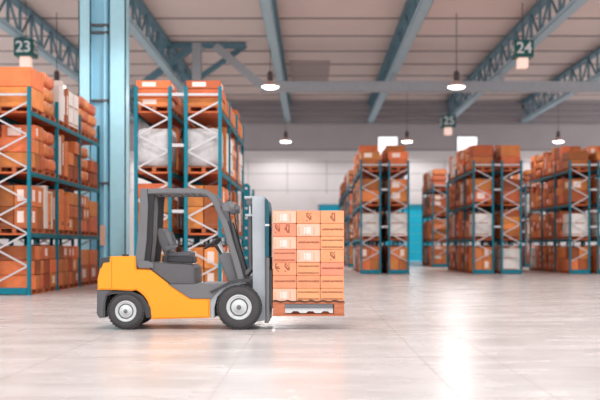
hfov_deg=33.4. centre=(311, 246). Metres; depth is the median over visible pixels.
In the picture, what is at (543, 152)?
carton
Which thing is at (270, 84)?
pendant lamp
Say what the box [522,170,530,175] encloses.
bale
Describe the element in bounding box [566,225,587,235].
carton
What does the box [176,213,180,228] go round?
carton
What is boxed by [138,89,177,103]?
carton
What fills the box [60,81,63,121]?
carton
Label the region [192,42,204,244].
post
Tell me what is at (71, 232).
wooden pallet
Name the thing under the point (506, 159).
carton
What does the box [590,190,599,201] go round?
carton
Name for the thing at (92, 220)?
carton
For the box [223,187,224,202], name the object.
carton
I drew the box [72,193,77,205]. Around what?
carton
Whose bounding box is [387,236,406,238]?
wooden pallet
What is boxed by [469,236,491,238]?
wooden pallet
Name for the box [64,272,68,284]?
carton
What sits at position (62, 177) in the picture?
wooden pallet
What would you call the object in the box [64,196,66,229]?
carton
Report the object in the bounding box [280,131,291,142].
pendant lamp
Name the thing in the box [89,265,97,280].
carton
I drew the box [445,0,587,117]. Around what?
roof truss
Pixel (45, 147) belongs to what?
bale
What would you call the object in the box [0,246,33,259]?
carton
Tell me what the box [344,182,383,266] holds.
rack
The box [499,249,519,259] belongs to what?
carton
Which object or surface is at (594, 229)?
carton
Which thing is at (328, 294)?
carton
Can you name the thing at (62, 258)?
carton
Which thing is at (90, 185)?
wooden pallet
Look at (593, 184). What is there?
carton
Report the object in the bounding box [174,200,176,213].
carton
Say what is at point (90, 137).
wooden pallet
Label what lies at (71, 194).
carton
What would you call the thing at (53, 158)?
carton
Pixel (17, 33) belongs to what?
roof truss
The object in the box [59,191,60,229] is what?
carton
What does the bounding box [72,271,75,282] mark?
carton
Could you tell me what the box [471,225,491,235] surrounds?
carton
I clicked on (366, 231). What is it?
carton
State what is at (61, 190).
carton
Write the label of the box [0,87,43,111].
carton
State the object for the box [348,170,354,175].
bale
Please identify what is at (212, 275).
carton
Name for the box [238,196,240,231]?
carton
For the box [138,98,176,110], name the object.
carton
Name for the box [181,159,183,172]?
carton
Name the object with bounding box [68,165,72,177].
carton
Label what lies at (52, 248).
carton
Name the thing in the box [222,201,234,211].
work lamp
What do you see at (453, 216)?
carton
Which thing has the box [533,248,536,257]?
carton
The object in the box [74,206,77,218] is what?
carton
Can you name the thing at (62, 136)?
carton
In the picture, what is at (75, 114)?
carton
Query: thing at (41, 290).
wooden pallet
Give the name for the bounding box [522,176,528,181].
bale
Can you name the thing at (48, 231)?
wooden pallet
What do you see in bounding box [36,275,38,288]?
carton
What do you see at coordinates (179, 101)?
bale
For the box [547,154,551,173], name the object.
carton
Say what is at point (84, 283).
wooden pallet
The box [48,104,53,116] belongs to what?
bale
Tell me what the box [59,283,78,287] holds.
wooden pallet
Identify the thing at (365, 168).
wooden pallet
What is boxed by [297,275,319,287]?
carton
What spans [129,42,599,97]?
tie beam
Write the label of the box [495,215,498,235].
carton
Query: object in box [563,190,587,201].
carton
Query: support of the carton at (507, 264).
on the wooden pallet
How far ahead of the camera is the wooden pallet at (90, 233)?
32.33 m
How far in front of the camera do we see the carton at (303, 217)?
14.64 m
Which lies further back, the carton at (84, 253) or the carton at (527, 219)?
the carton at (527, 219)
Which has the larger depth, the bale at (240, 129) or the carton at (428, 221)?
the carton at (428, 221)
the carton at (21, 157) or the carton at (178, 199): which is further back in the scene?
the carton at (178, 199)
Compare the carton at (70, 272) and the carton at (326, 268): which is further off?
the carton at (70, 272)
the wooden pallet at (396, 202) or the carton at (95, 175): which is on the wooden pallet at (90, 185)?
the carton at (95, 175)
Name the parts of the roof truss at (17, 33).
web post, web post, web post, web post, web post, web post, web post, web post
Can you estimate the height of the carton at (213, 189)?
0.528 m
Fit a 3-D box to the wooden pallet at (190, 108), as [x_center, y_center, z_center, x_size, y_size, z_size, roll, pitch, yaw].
[-2.725,-3.465,25.740,0.880,0.130,1.160,0,0,0]
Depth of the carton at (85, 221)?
31.17 m
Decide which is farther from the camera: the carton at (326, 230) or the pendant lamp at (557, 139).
the pendant lamp at (557, 139)
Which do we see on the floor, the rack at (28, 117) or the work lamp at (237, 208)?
the rack at (28, 117)
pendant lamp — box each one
[54,13,65,87]
[261,49,278,88]
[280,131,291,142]
[401,131,412,142]
[447,13,465,88]
[552,104,563,142]
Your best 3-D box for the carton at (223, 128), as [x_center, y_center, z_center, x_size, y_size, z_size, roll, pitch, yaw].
[-2.710,-2.581,26.529,0.866,1.140,0.283,0,0,0]
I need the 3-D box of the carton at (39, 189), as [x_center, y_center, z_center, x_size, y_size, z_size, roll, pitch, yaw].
[-7.282,-1.275,26.038,0.426,0.528,0.583,0,0,0]
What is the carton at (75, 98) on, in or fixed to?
on the carton at (75, 114)
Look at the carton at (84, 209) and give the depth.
31.06 m
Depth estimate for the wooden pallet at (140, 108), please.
25.25 m
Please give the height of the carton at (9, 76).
0.490 m
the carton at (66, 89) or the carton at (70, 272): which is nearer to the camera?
the carton at (66, 89)
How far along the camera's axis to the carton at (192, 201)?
25.15 m
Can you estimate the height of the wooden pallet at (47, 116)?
0.130 m
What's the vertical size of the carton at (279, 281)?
0.187 m
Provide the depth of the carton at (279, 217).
14.64 m
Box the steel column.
[79,0,128,264]
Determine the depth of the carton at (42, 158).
26.12 m
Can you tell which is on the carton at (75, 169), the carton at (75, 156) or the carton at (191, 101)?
the carton at (75, 156)
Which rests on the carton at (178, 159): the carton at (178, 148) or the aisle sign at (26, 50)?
the carton at (178, 148)
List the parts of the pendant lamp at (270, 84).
lamp glass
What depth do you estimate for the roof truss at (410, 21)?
54.80 m
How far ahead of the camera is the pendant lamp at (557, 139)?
79.86 m
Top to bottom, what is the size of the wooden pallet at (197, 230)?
0.130 m
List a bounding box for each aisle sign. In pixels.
[14,39,37,66]
[440,115,455,134]
[511,3,533,68]
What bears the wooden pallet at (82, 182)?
on the rack at (28, 117)
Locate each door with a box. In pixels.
[317,194,349,244]
[386,194,431,260]
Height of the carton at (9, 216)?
0.528 m
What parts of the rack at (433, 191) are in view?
shelf panel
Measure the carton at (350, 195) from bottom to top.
1.142 m
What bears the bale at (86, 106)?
on the bale at (85, 118)
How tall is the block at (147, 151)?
0.980 m
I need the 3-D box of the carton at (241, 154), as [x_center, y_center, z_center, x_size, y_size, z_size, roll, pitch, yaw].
[-2.719,-2.759,32.678,0.866,0.496,0.583,0,0,0]
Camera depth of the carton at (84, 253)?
31.14 m
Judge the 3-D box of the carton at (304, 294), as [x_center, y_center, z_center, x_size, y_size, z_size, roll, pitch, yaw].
[-0.053,0.708,14.919,0.345,0.187,0.552,0,0,0]
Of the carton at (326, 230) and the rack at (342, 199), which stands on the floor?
the rack at (342, 199)
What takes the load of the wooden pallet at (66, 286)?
on the floor
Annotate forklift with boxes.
[97,188,333,329]
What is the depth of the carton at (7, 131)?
25.55 m
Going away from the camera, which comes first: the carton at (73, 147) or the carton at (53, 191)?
the carton at (53, 191)
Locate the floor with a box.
[0,261,599,399]
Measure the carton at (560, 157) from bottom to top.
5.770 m
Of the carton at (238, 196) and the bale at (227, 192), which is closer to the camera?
the bale at (227, 192)
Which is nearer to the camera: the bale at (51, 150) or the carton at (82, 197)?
the bale at (51, 150)
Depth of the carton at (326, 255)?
14.64 m
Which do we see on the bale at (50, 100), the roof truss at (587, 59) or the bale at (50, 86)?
the bale at (50, 86)
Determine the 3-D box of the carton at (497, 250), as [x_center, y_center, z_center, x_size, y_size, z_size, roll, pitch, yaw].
[8.861,0.341,45.478,0.866,0.496,0.583,0,0,0]
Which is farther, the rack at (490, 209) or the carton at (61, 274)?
the rack at (490, 209)
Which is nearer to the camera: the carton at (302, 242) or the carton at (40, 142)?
the carton at (302, 242)
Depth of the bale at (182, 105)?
27.32 m
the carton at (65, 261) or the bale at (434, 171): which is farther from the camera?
the bale at (434, 171)
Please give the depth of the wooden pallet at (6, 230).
25.69 m
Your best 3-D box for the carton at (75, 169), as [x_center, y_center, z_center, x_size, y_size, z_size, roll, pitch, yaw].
[-7.497,-2.192,29.979,0.866,0.363,0.583,0,0,0]
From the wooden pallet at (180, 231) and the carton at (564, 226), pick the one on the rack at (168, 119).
the wooden pallet at (180, 231)
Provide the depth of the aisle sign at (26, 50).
49.52 m
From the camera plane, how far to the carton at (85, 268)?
31.21 m
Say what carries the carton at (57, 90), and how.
on the wooden pallet
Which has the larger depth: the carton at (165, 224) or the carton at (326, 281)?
the carton at (165, 224)
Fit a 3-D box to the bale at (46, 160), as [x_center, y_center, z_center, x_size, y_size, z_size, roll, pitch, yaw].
[-7.481,-2.194,26.680,0.860,0.366,0.580,0,0,0]
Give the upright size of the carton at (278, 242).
0.187 m
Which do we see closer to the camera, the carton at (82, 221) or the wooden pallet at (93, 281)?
the carton at (82, 221)
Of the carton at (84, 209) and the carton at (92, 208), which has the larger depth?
the carton at (92, 208)
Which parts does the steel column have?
web plate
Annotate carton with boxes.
[0,67,43,92]
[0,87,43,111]
[0,138,34,152]
[0,152,34,166]
[0,185,13,206]
[0,207,14,227]
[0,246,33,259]
[0,261,34,274]
[0,275,35,289]
[2,125,38,139]
[6,260,39,274]
[14,185,36,206]
[14,185,47,228]
[14,207,36,227]
[34,140,38,153]
[34,246,39,259]
[35,154,39,168]
[36,187,42,207]
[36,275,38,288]
[37,208,42,228]
[37,274,42,287]
[38,127,43,141]
[38,141,42,155]
[40,155,44,169]
[40,246,42,259]
[40,260,43,273]
[43,246,49,258]
[43,259,56,272]
[43,273,49,287]
[44,260,49,272]
[48,189,63,229]
[48,190,54,228]
[48,191,52,228]
[48,193,50,228]
[49,136,60,174]
[50,81,61,120]
[50,246,55,258]
[50,273,56,286]
[53,135,63,175]
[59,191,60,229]
[59,246,63,258]
[59,259,62,271]
[59,272,63,284]
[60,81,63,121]
[62,258,77,269]
[63,259,68,271]
[64,88,68,124]
[64,90,65,122]
[64,141,67,176]
[64,142,66,175]
[64,192,73,204]
[64,195,69,229]
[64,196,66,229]
[64,246,67,257]
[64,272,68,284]
[65,271,71,283]
[67,141,78,154]
[68,152,73,165]
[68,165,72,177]
[68,246,71,257]
[69,92,72,109]
[69,109,72,126]
[69,259,72,270]
[70,205,73,217]
[70,218,72,230]
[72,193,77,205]
[72,246,74,257]
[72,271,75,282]
[73,94,78,112]
[73,111,77,128]
[73,154,77,167]
[73,167,77,179]
[73,218,78,230]
[73,259,75,270]
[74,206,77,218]
[75,246,78,257]
[76,265,88,281]
[76,271,78,282]
[81,195,83,206]
[81,219,83,230]
[81,250,88,265]
[82,208,85,219]
[84,160,93,172]
[84,220,86,230]
[86,197,88,207]
[86,208,88,219]
[87,172,93,183]
[88,201,96,216]
[89,216,96,231]
[89,250,97,264]
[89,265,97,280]
[94,162,97,173]
[94,174,96,184]
[136,80,175,92]
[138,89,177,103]
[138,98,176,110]
[138,184,173,198]
[138,198,173,213]
[138,213,173,227]
[152,128,179,142]
[174,197,180,209]
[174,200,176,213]
[174,214,176,227]
[176,142,180,157]
[176,157,180,171]
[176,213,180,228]
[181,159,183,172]
[181,213,183,228]
[186,80,223,91]
[188,89,225,103]
[188,98,224,110]
[188,185,204,206]
[188,207,203,227]
[188,247,204,267]
[193,127,226,169]
[204,185,222,206]
[204,207,222,227]
[204,247,217,267]
[204,268,222,281]
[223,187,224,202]
[226,134,227,171]
[226,136,226,170]
[231,110,599,270]
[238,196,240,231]
[239,152,240,168]
[241,154,242,169]
[241,202,241,231]
[273,211,296,223]
[273,224,296,236]
[273,237,296,248]
[273,249,296,261]
[273,262,296,274]
[273,275,296,287]
[273,287,296,300]
[297,211,319,223]
[297,224,319,236]
[297,237,319,248]
[297,249,319,261]
[297,262,319,274]
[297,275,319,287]
[297,288,319,300]
[320,211,343,223]
[320,224,343,236]
[320,237,343,248]
[320,249,343,261]
[320,262,343,274]
[320,275,343,287]
[320,288,343,300]
[349,194,352,212]
[349,246,354,263]
[358,245,376,269]
[362,214,378,224]
[362,225,378,235]
[390,214,406,224]
[390,225,406,235]
[427,221,429,238]
[453,216,454,236]
[456,245,472,267]
[460,194,462,204]
[471,214,491,224]
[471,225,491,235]
[491,245,510,246]
[494,248,513,269]
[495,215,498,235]
[496,145,519,157]
[496,179,519,191]
[496,249,498,259]
[496,259,498,270]
[497,156,520,168]
[497,190,519,201]
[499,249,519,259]
[499,260,519,270]
[523,204,538,212]
[524,219,531,238]
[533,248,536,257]
[533,258,536,267]
[542,152,551,174]
[544,153,545,174]
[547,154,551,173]
[563,179,587,191]
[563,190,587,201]
[563,214,565,224]
[563,225,565,235]
[566,214,587,224]
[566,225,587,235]
[590,179,599,191]
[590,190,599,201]
[590,214,592,224]
[593,214,599,224]
[593,225,599,235]
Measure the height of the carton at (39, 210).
0.528 m
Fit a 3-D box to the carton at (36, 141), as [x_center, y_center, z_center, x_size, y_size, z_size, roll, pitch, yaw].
[-7.514,-2.561,25.740,0.866,0.360,0.380,0,0,0]
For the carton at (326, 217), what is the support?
on the carton at (326, 230)
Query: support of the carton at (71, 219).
on the wooden pallet at (71, 232)
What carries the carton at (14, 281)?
on the wooden pallet at (41, 290)
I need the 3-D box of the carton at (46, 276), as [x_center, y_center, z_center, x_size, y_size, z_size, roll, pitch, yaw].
[-7.493,0.907,26.678,0.866,0.363,0.583,0,0,0]
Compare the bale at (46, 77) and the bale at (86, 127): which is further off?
the bale at (86, 127)
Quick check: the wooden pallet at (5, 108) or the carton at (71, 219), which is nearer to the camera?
the wooden pallet at (5, 108)
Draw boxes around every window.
[377,136,398,154]
[456,136,477,155]
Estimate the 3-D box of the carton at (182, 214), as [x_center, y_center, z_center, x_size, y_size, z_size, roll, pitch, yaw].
[-3.957,-0.719,27.279,0.866,0.496,0.583,0,0,0]
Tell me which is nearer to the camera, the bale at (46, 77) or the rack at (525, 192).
the bale at (46, 77)
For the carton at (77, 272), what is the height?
0.358 m
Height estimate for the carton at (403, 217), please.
0.496 m
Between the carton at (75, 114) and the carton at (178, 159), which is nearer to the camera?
the carton at (178, 159)
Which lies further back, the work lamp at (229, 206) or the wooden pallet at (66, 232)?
the wooden pallet at (66, 232)
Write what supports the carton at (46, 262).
on the carton at (46, 276)
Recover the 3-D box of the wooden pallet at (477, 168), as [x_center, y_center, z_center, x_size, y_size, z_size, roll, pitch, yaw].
[7.615,-3.465,45.180,0.880,0.130,1.160,0,0,0]
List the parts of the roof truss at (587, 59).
web post, web post, web post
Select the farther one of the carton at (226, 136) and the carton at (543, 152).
the carton at (543, 152)
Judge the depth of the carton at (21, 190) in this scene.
25.15 m
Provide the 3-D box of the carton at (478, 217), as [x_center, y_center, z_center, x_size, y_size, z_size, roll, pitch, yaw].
[7.607,-1.219,44.879,0.866,0.496,0.583,0,0,0]
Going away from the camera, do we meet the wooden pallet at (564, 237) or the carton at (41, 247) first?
the carton at (41, 247)
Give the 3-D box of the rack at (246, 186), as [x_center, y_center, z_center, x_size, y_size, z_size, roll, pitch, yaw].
[-2.725,-0.530,37.712,0.990,3.500,2.895,0,0,0]
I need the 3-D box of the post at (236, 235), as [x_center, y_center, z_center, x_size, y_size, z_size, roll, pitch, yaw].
[-1.163,-0.232,15.710,0.124,0.570,0.039,0,0,0]
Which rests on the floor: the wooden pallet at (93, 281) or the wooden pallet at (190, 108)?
the wooden pallet at (93, 281)
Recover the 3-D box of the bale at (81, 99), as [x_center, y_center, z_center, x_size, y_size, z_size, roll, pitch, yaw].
[-7.472,-4.454,30.840,0.860,0.366,0.580,0,0,0]
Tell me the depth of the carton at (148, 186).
25.15 m
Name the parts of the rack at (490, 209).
shelf panel, shelf panel, shelf panel, shelf panel, shelf panel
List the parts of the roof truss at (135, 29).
web post, web post, web post, web post, web post, web post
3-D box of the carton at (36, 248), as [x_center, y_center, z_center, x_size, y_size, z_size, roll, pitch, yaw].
[-7.477,0.169,25.740,0.866,0.360,0.380,0,0,0]
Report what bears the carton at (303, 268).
on the carton at (303, 281)
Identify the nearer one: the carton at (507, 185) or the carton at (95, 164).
the carton at (95, 164)
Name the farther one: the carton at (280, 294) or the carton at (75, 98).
the carton at (75, 98)
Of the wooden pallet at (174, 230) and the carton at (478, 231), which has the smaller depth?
the wooden pallet at (174, 230)
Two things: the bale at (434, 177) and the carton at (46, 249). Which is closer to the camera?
the carton at (46, 249)
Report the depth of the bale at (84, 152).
31.24 m
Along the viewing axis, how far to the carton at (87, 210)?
31.47 m
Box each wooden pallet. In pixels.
[0,106,43,116]
[0,167,43,174]
[0,228,43,233]
[17,229,55,233]
[23,170,55,177]
[31,288,43,294]
[32,286,55,292]
[38,113,55,121]
[45,174,68,180]
[45,230,68,234]
[45,284,68,289]
[59,120,68,128]
[59,177,78,183]
[59,230,78,234]
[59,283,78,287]
[69,125,78,133]
[81,181,89,186]
[81,231,88,235]
[81,281,89,285]
[89,136,97,142]
[89,183,97,188]
[89,232,97,235]
[89,280,97,284]
[138,106,177,114]
[138,167,177,173]
[148,171,183,176]
[163,228,176,232]
[177,229,183,233]
[188,106,224,114]
[188,167,224,173]
[188,228,223,232]
[196,229,216,232]
[273,300,344,315]
[359,167,378,169]
[359,201,378,203]
[387,167,406,170]
[387,201,406,204]
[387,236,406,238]
[469,167,491,171]
[469,201,491,204]
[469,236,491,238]
[496,167,519,171]
[496,201,519,204]
[496,236,519,238]
[562,167,587,171]
[562,236,587,238]
[563,201,587,204]
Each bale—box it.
[40,72,48,86]
[43,87,48,100]
[43,131,47,143]
[43,144,48,156]
[44,101,49,113]
[44,132,53,145]
[45,77,53,89]
[45,90,53,103]
[45,146,53,158]
[45,158,48,170]
[47,159,55,172]
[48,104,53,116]
[78,96,84,107]
[78,108,83,119]
[80,99,88,110]
[81,111,87,122]
[81,147,87,158]
[81,159,87,170]
[82,123,88,133]
[82,171,87,181]
[85,103,95,115]
[85,114,96,126]
[87,126,95,137]
[177,98,180,114]
[181,101,183,117]
[225,189,228,201]
[227,101,228,117]
[239,123,241,136]
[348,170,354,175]
[431,181,445,186]
[432,169,446,174]
[432,175,446,180]
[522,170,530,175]
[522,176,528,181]
[522,182,537,187]
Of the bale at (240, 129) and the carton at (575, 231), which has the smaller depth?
the bale at (240, 129)
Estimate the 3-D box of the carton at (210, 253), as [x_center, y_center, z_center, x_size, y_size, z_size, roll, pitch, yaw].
[-2.498,0.285,25.439,0.426,0.528,0.583,0,0,0]
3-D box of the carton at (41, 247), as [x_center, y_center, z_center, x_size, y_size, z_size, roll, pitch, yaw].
[-7.513,0.169,26.140,0.866,0.360,0.380,0,0,0]
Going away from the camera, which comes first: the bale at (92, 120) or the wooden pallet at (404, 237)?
the bale at (92, 120)
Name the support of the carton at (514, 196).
on the wooden pallet
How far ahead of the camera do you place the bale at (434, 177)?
59.67 m
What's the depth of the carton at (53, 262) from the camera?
27.23 m
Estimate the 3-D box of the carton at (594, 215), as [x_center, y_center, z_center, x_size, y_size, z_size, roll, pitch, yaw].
[13.138,-1.219,44.879,0.866,0.496,0.583,0,0,0]
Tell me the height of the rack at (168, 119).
5.220 m
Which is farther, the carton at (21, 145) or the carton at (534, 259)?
the carton at (534, 259)
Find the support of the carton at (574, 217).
on the carton at (575, 231)
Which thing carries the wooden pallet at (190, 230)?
on the rack at (168, 119)
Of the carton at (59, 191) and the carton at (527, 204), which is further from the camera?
the carton at (527, 204)
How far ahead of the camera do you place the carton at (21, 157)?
25.15 m
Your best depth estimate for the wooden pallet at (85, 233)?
31.18 m
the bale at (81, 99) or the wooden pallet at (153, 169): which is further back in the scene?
the bale at (81, 99)
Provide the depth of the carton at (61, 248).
28.19 m
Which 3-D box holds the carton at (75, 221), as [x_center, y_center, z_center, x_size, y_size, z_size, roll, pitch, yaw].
[-7.482,-0.652,29.979,0.866,0.363,0.583,0,0,0]
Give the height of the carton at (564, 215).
0.496 m
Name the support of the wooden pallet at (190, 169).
on the rack at (168, 119)
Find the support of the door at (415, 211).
in the wall
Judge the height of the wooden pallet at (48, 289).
0.130 m
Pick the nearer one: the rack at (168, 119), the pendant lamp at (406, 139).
the rack at (168, 119)
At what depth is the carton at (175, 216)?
25.93 m
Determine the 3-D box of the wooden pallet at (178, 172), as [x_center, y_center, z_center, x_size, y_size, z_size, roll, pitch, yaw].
[-3.975,-1.945,26.980,0.880,0.130,1.160,0,0,0]
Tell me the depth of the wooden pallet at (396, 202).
44.60 m
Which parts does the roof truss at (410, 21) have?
web post, web post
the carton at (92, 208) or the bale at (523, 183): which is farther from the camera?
the bale at (523, 183)
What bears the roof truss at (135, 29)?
attached to the wall
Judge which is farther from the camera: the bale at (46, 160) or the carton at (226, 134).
the carton at (226, 134)
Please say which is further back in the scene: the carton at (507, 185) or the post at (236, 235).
the carton at (507, 185)
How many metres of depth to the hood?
14.70 m
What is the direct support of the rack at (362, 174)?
on the floor
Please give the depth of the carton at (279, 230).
14.64 m
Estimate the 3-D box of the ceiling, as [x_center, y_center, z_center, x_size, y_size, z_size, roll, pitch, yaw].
[1.000,-12.430,46.500,70.000,0.300,75.000,0,0,0]
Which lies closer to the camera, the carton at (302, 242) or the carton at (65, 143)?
the carton at (302, 242)
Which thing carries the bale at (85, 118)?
on the bale at (86, 127)
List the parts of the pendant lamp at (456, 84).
lamp glass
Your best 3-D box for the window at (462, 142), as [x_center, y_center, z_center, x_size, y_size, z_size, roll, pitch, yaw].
[13.050,-8.295,84.055,1.860,2.030,0.170,0,0,0]
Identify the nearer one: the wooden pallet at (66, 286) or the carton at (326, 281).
the carton at (326, 281)
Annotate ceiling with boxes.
[0,0,599,99]
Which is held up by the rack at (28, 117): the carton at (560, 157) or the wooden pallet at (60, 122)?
the wooden pallet at (60, 122)
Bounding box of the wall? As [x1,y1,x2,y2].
[0,100,599,260]
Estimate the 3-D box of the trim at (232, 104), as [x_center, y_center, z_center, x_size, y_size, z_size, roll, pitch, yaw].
[1.000,-10.020,83.910,70.000,3.960,0.180,0,0,0]
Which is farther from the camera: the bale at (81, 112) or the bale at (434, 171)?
the bale at (434, 171)
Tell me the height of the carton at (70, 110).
0.496 m
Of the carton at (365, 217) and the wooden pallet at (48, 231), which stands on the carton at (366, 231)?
the carton at (365, 217)
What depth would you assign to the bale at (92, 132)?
32.20 m
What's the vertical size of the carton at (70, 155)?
0.364 m
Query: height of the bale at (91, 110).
0.356 m
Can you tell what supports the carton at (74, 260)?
on the carton at (73, 272)
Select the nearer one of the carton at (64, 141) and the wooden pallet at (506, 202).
the carton at (64, 141)
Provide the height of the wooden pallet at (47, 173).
0.130 m
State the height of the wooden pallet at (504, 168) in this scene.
0.130 m
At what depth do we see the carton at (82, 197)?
30.69 m
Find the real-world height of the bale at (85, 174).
0.366 m
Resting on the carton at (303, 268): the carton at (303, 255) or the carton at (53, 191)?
the carton at (303, 255)
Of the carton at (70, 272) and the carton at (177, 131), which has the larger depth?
the carton at (70, 272)
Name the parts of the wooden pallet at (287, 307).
pocket plate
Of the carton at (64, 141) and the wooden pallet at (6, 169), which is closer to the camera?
the wooden pallet at (6, 169)
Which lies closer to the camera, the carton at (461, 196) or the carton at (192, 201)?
the carton at (192, 201)
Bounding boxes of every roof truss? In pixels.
[0,0,140,122]
[129,0,191,92]
[259,0,290,122]
[367,0,433,122]
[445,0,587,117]
[520,47,599,122]
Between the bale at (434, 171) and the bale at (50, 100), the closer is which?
the bale at (50, 100)
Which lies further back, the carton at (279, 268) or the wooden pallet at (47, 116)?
the wooden pallet at (47, 116)
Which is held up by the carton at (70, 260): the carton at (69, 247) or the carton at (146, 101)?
the carton at (69, 247)
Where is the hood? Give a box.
[150,261,201,283]
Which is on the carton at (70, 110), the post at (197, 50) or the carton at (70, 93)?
the carton at (70, 93)
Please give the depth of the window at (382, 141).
84.11 m
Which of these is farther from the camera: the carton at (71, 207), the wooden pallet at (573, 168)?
the wooden pallet at (573, 168)
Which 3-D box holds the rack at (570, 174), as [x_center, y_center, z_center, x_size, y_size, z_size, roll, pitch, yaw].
[12.520,-1.305,48.490,2.240,5.050,8.220,0,0,0]
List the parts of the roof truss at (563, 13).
web post, web post, web post, web post, web post, web post, web post, web post, web post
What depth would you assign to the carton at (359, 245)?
46.73 m
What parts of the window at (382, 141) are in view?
frame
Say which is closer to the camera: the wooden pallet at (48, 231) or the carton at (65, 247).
the wooden pallet at (48, 231)
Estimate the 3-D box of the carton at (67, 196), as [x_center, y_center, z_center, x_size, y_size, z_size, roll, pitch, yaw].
[-7.467,-0.981,28.889,0.866,1.020,0.283,0,0,0]
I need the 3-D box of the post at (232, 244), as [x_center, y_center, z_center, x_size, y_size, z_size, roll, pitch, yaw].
[-1.163,-0.232,14.690,0.124,0.570,0.039,0,0,0]
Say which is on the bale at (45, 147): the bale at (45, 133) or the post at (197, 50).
the bale at (45, 133)
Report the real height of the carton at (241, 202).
0.960 m
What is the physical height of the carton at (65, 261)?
0.364 m
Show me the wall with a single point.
(256, 136)
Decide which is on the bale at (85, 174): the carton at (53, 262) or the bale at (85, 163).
the bale at (85, 163)
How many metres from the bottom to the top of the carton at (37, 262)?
0.358 m
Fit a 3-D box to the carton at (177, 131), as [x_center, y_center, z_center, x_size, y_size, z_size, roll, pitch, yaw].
[-3.985,-2.943,26.680,0.866,0.364,0.580,0,0,0]
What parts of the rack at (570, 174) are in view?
shelf panel, shelf panel, shelf panel, shelf panel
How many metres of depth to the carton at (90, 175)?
31.92 m
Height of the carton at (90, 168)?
0.364 m
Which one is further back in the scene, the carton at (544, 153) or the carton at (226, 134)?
the carton at (544, 153)
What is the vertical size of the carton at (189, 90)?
0.210 m
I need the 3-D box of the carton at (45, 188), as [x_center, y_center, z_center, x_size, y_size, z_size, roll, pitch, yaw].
[-7.474,-1.042,26.530,0.866,1.142,0.280,0,0,0]
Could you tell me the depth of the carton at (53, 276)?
27.21 m
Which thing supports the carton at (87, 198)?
on the carton at (87, 210)
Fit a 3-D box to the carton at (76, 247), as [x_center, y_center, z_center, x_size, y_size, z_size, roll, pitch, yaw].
[-7.489,0.169,30.080,0.866,0.360,0.380,0,0,0]
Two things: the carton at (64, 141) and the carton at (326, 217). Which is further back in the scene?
the carton at (64, 141)
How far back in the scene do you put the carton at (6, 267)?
25.15 m
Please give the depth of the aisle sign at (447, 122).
78.45 m
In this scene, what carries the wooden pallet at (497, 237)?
on the rack at (490, 209)
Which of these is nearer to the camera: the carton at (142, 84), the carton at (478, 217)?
the carton at (142, 84)
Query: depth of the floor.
12.32 m
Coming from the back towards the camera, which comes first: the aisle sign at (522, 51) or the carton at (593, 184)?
the aisle sign at (522, 51)
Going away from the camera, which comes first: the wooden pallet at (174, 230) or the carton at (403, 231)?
the wooden pallet at (174, 230)
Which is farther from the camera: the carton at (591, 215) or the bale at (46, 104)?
the carton at (591, 215)
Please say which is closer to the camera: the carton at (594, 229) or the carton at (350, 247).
the carton at (594, 229)
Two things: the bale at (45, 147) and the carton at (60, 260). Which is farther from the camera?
the carton at (60, 260)
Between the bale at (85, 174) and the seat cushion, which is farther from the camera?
the bale at (85, 174)
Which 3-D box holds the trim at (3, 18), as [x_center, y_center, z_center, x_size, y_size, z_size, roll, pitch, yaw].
[1.000,-12.245,46.950,70.000,0.070,67.600,0,0,0]
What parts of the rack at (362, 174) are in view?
shelf panel, shelf panel, shelf panel, shelf panel, shelf panel, shelf panel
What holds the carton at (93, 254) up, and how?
on the carton at (93, 269)
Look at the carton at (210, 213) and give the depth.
25.15 m
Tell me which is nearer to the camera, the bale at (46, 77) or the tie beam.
the bale at (46, 77)
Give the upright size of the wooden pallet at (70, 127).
0.130 m
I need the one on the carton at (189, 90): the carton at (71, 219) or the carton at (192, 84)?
the carton at (192, 84)
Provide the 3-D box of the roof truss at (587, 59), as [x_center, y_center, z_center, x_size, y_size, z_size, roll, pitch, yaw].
[17.700,-11.260,52.979,0.480,1.760,62.098,0,0,0]
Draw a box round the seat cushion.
[164,251,194,256]
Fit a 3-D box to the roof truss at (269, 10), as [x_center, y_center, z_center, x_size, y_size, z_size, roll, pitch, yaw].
[-2.000,-11.260,52.979,0.480,1.760,62.098,0,0,0]
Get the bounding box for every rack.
[0,86,99,294]
[134,86,243,280]
[224,184,253,276]
[339,193,371,245]
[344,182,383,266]
[353,160,408,273]
[422,182,468,266]
[448,160,521,273]
[484,182,540,266]
[529,160,599,273]
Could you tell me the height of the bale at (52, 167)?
0.366 m
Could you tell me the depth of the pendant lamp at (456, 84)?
52.47 m
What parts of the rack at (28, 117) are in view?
shelf panel, shelf panel, shelf panel, shelf panel, shelf panel, shelf panel, shelf panel, shelf panel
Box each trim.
[0,18,599,94]
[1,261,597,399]
[129,103,599,150]
[129,160,530,193]
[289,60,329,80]
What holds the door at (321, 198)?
in the wall
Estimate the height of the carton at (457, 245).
1.140 m
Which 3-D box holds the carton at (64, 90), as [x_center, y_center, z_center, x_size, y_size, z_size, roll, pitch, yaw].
[-7.503,-4.011,28.588,0.866,0.960,0.283,0,0,0]
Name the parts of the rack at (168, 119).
shelf panel, shelf panel, shelf panel, shelf panel, shelf panel, shelf panel, shelf panel, shelf panel, shelf panel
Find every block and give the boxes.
[138,128,176,168]
[188,128,223,167]
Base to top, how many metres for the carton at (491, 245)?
1.142 m
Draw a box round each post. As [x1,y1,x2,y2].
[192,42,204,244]
[229,212,236,247]
[234,214,240,244]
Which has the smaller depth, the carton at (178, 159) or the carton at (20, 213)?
the carton at (20, 213)
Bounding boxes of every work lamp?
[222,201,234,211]
[230,204,239,214]
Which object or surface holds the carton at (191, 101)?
on the wooden pallet at (190, 108)

